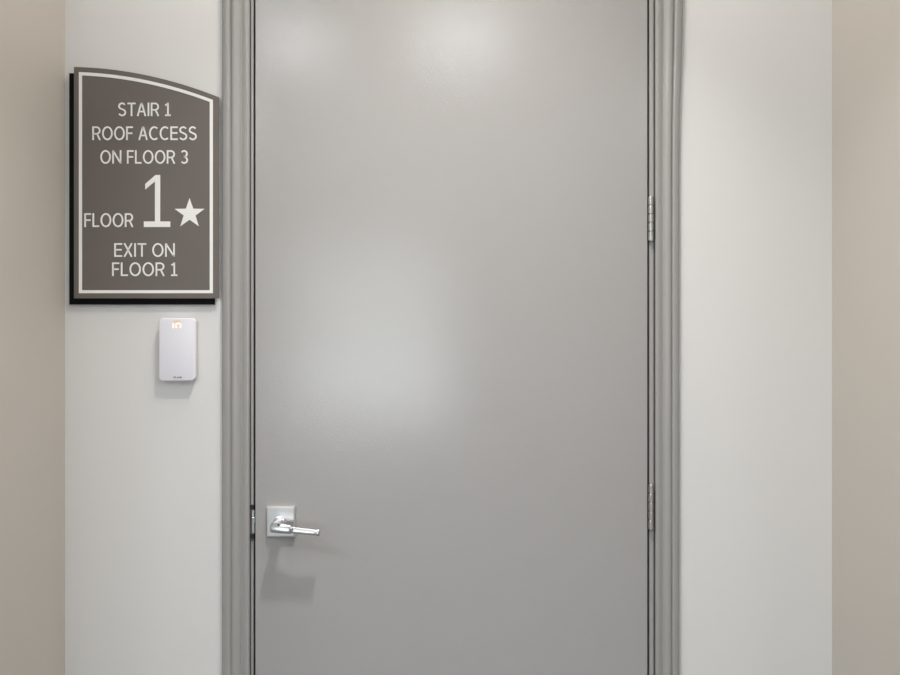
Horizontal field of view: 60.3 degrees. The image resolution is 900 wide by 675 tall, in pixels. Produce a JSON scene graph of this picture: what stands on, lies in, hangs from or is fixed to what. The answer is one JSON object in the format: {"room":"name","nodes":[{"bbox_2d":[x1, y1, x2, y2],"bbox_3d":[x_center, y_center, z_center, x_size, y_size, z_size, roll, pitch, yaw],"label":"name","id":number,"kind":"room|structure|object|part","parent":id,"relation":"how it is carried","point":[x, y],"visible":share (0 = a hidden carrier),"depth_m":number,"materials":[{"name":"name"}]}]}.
{"room":"building corridor","nodes":[
{"label":"building corridor","id":0,"kind":"room"},
{"bbox_2d":[0,0,64,674],"bbox_3d":[-1.823,-0.110,1.565,1.855,3.000,0.770,0,0,0],"label":"wall","id":1,"kind":"structure","parent":0,"point":[32,32],"depth_m":1.66,"materials":[{"name":"beige paint"}]},
{"bbox_2d":[65,0,831,674],"bbox_3d":[-0.004,-0.110,1.875,2.084,3.000,0.150,0,0,0],"label":"wall","id":2,"kind":"structure","parent":0,"point":[143,451],"depth_m":1.80,"materials":[{"name":"white paint"}]},
{"bbox_2d":[69,67,218,304],"bbox_3d":[-0.708,-0.351,1.793,0.348,0.548,0.013,0,0,0],"label":"wall sign","id":3,"kind":"object","parent":2,"relation":"attached to","point":[144,149],"visible":1,"depth_m":1.79,"materials":[{"name":"black plastic"}]},
{"bbox_2d":[159,318,196,380],"bbox_3d":[-0.628,0.028,1.790,0.083,0.144,0.018,0,0,0],"label":"card reader","id":4,"kind":"object","parent":2,"relation":"attached to","point":[177,336],"visible":1,"depth_m":1.78,"materials":[{"name":"white plastic"}]},
{"bbox_2d":[222,0,682,674],"bbox_3d":[0.006,0.127,1.866,1.068,2.525,0.167,0,0,0],"label":"door frame","id":5,"kind":"structure","parent":2,"relation":"attached to","point":[664,17],"depth_m":1.79,"materials":[{"name":"grey paint"}]},
{"bbox_3d":[-0.461,0.431,1.801,0.009,0.085,0.005,0,0,0],"label":"plate","id":6,"kind":"part","parent":5,"relation":"part of","materials":[{"name":"grey metal"}]},
{"bbox_2d":[255,0,653,674],"bbox_3d":[0.010,0.164,1.794,0.925,2.428,0.102,0,0,0],"label":"door","id":7,"kind":"structure","parent":2,"relation":"in","point":[451,195],"depth_m":1.80,"materials":[{"name":"paint"}]},
{"bbox_3d":[-0.350,0.435,1.752,0.113,0.032,0.020,0,0,0],"label":"lever","id":8,"kind":"part","parent":7,"relation":"part of","materials":[{"name":"silver metal"}]},
{"bbox_2d":[832,0,899,674],"bbox_3d":[1.819,-0.110,1.565,1.862,3.000,0.770,0,0,0],"label":"wall","id":9,"kind":"structure","parent":0,"point":[865,33],"depth_m":1.66,"materials":[{"name":"beige paint"}]}
]}

